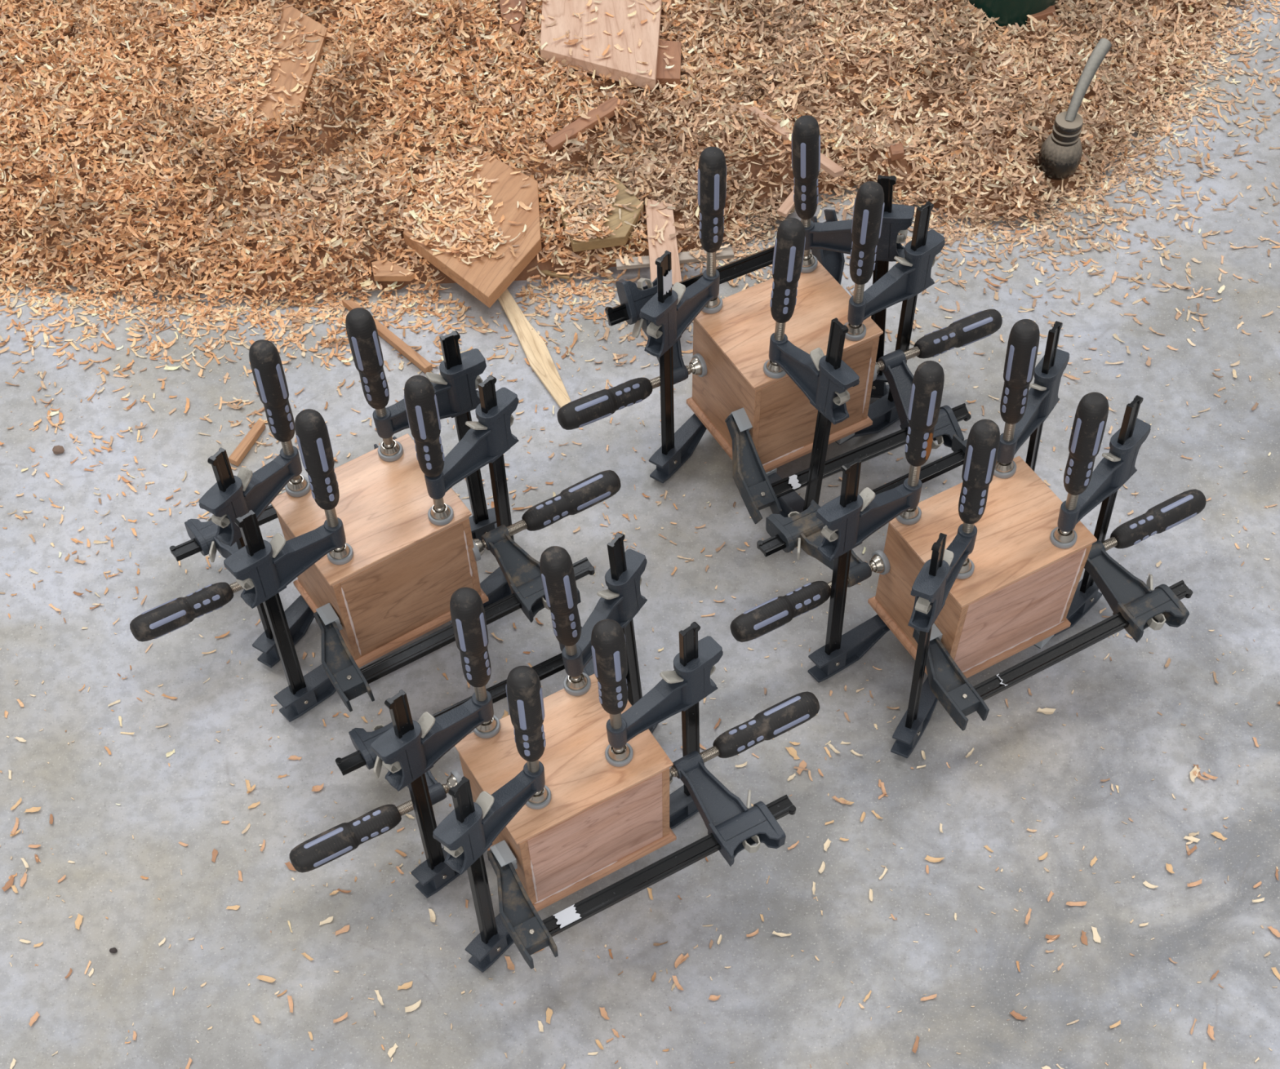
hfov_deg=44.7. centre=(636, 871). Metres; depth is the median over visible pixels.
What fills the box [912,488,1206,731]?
clamp
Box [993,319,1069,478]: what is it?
clamp
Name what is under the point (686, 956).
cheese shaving
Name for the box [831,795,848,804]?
cheese shaving
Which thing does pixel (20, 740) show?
cheese shaving
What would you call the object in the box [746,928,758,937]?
cheese shaving
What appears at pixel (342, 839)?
clamp
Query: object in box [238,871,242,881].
cheese shaving
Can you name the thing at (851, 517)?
clamp
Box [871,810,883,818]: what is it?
cheese shaving
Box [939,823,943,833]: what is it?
cheese shaving
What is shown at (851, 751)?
cheese shaving
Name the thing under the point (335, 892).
cheese shaving
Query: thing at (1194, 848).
cheese shaving
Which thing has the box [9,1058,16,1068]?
cheese shaving
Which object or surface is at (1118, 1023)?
cheese shaving
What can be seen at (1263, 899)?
cheese shaving
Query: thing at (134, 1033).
cheese shaving
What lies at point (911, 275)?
clamp
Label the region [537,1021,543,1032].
cheese shaving
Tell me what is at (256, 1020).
cheese shaving
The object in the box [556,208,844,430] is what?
clamp
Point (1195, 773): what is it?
cheese shaving
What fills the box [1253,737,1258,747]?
cheese shaving
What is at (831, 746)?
cheese shaving
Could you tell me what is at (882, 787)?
cheese shaving
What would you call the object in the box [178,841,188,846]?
cheese shaving
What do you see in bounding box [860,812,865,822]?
cheese shaving
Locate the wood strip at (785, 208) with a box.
[777,190,794,217]
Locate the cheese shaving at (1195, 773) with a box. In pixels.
[1192,771,1208,780]
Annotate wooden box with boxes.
[271,433,488,667]
[454,674,676,911]
[686,261,883,472]
[867,456,1097,678]
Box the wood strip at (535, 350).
[497,288,571,408]
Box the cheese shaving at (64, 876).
[57,875,66,883]
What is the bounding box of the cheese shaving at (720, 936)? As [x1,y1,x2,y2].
[717,934,721,945]
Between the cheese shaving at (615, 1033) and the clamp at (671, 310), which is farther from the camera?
the clamp at (671, 310)
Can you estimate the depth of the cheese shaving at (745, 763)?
1.71 m
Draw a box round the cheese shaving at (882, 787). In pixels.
[880,781,886,794]
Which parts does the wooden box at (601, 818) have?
panel, board, panel, panel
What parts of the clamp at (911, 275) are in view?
handle, sliding arm, lock lever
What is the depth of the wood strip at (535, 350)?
2.01 m
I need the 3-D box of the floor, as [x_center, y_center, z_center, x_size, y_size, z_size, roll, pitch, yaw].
[-0.054,-1.470,2.514,12.000,0.100,13.000,-2,61,0]
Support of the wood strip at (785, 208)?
on the wood shavings at (50, 413)
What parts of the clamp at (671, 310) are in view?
lock lever, sliding arm, handle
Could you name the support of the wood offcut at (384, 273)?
on the pile
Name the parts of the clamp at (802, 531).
handle, lock lever, sliding arm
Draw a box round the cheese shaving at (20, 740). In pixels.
[14,737,26,742]
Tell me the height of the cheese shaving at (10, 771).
0.002 m
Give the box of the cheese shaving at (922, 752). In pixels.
[921,751,925,759]
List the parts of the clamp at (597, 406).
handle, lock lever, sliding arm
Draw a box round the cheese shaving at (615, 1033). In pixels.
[611,1029,619,1038]
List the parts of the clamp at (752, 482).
sliding arm, handle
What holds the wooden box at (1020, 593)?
on the clamp at (1024, 411)
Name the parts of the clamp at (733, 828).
sliding arm, lock lever, handle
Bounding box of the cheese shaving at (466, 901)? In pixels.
[465,899,468,908]
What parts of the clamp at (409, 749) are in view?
lock lever, sliding arm, handle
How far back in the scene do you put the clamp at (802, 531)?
1.69 m
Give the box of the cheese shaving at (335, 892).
[328,890,338,896]
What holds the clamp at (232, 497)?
on the floor
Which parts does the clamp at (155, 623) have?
handle, sliding arm, lock lever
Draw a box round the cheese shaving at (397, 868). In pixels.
[395,866,403,874]
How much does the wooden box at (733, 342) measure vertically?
0.143 m
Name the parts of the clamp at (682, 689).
handle, sliding arm, lock lever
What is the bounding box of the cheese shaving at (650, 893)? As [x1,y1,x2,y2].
[647,888,653,900]
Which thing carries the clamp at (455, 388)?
on the floor
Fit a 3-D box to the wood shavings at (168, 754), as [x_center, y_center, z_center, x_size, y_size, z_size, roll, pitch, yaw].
[0.044,-0.165,1.735,2.212,0.006,1.017,-2,61,0]
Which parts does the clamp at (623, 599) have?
handle, sliding arm, lock lever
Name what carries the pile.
on the floor
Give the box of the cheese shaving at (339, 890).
[337,888,351,893]
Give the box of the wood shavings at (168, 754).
[0,386,1277,1068]
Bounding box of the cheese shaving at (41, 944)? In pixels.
[33,942,43,947]
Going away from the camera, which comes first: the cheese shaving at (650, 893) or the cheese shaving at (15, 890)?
the cheese shaving at (650, 893)
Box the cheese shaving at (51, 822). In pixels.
[48,814,53,824]
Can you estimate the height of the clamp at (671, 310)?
0.377 m
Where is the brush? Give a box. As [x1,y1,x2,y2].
[1039,37,1111,180]
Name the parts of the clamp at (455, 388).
handle, sliding arm, lock lever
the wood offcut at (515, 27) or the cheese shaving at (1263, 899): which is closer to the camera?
the cheese shaving at (1263, 899)
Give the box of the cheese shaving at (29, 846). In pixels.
[27,844,41,848]
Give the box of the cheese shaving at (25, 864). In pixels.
[21,857,28,868]
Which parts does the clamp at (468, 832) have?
lock lever, sliding arm, handle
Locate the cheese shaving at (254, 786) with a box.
[246,784,255,794]
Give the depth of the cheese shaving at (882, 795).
1.69 m
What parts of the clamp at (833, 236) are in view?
handle, sliding arm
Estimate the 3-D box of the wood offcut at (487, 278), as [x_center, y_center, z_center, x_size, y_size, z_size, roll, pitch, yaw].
[-0.221,-0.867,2.082,0.206,0.018,0.242,25,65,14]
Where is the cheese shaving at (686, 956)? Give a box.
[678,953,688,964]
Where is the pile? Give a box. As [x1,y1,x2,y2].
[0,0,1279,379]
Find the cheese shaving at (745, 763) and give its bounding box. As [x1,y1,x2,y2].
[735,762,746,767]
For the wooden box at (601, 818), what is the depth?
1.51 m
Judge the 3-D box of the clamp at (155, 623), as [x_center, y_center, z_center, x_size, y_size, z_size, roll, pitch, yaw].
[-0.421,-0.390,1.799,0.395,0.061,0.135,-32,65,-15]
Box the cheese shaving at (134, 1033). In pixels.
[132,1031,136,1040]
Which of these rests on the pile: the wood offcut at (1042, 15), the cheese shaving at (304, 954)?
the wood offcut at (1042, 15)
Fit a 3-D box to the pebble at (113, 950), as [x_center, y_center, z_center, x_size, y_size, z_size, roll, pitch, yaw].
[-0.542,0.082,1.612,0.008,0.005,0.006,-2,61,0]
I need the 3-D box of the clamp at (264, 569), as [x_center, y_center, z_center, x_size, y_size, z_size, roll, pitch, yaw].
[-0.345,-0.303,1.602,0.140,0.376,0.031,-38,67,-18]
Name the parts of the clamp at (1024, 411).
handle, sliding arm, lock lever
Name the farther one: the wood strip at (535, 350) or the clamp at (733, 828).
the wood strip at (535, 350)
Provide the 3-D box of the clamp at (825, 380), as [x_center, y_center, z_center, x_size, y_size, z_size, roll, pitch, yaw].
[0.185,-0.526,1.719,0.043,0.371,0.138,-31,65,-15]
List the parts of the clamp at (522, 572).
sliding arm, handle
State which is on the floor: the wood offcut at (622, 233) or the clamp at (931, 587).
the clamp at (931, 587)
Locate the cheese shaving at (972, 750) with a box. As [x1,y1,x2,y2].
[964,747,973,758]
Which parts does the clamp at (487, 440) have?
handle, sliding arm, lock lever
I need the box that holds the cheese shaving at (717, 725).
[713,718,720,729]
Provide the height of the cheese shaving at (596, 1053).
0.002 m
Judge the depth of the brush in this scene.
2.08 m
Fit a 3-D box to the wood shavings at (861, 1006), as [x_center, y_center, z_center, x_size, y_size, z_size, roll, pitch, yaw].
[0.029,-0.581,1.966,2.206,0.002,1.963,-2,61,0]
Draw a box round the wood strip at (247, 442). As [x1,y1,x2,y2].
[228,419,266,466]
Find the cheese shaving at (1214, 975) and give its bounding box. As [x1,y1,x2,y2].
[1210,970,1219,981]
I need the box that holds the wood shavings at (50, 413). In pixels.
[0,1,1279,426]
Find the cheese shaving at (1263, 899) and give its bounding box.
[1252,897,1264,902]
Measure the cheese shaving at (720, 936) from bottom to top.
0.003 m
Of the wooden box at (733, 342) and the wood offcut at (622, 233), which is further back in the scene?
the wood offcut at (622, 233)
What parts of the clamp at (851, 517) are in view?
lock lever, sliding arm, handle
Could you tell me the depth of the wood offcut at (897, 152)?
2.13 m
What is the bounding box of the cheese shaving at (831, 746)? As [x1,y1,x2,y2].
[827,743,839,753]
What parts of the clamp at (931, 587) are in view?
sliding arm, lock lever, handle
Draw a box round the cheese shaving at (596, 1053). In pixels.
[587,1052,598,1055]
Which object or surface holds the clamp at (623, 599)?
on the floor
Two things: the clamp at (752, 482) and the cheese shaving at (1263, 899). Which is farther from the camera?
the clamp at (752, 482)
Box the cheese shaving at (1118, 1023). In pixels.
[1109,1020,1120,1029]
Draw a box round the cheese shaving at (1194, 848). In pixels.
[1186,845,1197,856]
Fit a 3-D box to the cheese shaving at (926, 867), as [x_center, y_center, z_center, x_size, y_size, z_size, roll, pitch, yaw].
[0.306,-0.002,1.642,0.003,0.002,0.012,5,61,4]
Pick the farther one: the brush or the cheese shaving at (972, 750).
the brush
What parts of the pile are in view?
wood strip, wood strip, wood strip, wood strip, wood strip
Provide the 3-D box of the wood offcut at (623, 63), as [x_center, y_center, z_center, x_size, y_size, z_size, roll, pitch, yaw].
[-0.055,-1.211,2.228,0.176,0.018,0.269,2,61,2]
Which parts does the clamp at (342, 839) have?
handle, lock lever, sliding arm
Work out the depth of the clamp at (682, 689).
1.46 m
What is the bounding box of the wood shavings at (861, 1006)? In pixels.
[0,4,1279,1068]
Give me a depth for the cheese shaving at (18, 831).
1.68 m
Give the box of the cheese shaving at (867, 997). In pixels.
[862,990,871,1002]
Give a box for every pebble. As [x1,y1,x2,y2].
[52,445,64,454]
[109,947,117,953]
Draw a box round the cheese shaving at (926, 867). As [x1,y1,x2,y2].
[925,865,928,874]
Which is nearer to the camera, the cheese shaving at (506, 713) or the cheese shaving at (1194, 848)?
the cheese shaving at (1194, 848)
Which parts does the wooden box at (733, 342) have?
panel, board, lid, panel, panel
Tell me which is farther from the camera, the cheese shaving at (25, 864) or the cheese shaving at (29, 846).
the cheese shaving at (29, 846)
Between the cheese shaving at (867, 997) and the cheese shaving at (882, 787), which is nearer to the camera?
the cheese shaving at (867, 997)
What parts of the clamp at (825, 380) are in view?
handle, sliding arm, lock lever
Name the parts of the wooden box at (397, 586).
panel, lid, board, panel, panel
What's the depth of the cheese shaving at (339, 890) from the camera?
1.64 m
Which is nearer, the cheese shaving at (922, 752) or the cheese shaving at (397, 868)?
the cheese shaving at (397, 868)
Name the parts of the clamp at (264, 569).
lock lever, sliding arm, handle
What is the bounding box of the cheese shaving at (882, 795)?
[878,794,886,799]
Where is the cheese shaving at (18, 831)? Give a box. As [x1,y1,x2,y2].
[9,829,20,836]
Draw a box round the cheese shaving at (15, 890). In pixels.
[10,885,17,893]
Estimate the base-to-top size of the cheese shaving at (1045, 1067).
0.003 m
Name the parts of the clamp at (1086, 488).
handle, sliding arm, lock lever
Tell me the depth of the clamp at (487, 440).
1.61 m
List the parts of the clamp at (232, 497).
lock lever, sliding arm, handle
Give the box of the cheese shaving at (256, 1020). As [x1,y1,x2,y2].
[252,1015,261,1024]
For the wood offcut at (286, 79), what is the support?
on the pile
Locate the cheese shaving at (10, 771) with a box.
[8,769,11,779]
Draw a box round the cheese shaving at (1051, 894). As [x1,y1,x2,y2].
[1047,891,1053,902]
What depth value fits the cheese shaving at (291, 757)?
1.72 m
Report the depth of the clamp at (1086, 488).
1.58 m
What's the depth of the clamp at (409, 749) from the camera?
1.45 m
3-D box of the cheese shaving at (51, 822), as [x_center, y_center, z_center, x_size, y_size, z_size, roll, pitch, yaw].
[-0.635,-0.056,1.690,0.004,0.003,0.014,-8,61,-3]
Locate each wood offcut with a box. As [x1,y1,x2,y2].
[177,1,328,137]
[371,259,414,280]
[403,154,541,307]
[499,0,527,39]
[540,0,662,91]
[548,177,643,252]
[644,198,681,284]
[655,39,681,87]
[888,142,904,160]
[1026,4,1055,24]
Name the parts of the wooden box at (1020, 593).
panel, board, lid, panel, panel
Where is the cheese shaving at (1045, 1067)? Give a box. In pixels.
[1041,1066,1050,1068]
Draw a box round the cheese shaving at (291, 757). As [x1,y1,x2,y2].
[288,755,302,760]
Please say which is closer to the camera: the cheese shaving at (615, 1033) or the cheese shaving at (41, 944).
the cheese shaving at (615, 1033)
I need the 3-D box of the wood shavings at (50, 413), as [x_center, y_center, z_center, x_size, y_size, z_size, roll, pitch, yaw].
[0.117,-0.770,2.065,2.394,0.007,0.908,-18,62,-9]
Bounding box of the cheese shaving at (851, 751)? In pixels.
[850,750,862,755]
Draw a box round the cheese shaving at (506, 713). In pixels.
[502,710,508,718]
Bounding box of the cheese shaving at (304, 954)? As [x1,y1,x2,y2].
[301,952,313,960]
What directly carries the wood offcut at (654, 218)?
on the pile
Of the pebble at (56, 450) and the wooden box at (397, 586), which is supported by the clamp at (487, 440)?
the wooden box at (397, 586)
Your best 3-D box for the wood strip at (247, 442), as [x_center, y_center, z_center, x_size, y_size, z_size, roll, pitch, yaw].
[-0.485,-0.535,1.946,0.013,0.009,0.072,22,64,13]
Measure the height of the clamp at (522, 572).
0.044 m
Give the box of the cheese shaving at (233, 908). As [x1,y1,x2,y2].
[226,905,239,910]
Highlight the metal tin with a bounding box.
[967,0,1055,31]
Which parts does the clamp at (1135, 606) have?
sliding arm, lock lever, handle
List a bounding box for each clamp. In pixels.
[129,436,396,641]
[199,339,314,667]
[223,408,353,722]
[288,626,594,873]
[313,470,621,711]
[345,307,497,541]
[370,587,500,898]
[404,375,519,623]
[432,666,551,973]
[487,691,819,969]
[539,532,657,733]
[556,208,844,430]
[591,619,723,829]
[640,146,726,483]
[724,309,1002,524]
[729,434,967,642]
[763,217,859,517]
[791,115,914,398]
[807,360,944,683]
[835,181,945,444]
[890,419,999,759]
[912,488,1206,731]
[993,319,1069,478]
[1033,391,1151,648]
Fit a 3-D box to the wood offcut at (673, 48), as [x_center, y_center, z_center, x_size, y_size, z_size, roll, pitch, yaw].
[0.038,-1.146,2.205,0.050,0.014,0.096,0,61,1]
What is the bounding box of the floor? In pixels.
[0,0,1279,1068]
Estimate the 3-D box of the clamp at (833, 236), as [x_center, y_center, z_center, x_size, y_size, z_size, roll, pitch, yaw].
[0.245,-0.701,1.812,0.156,0.364,0.031,13,62,8]

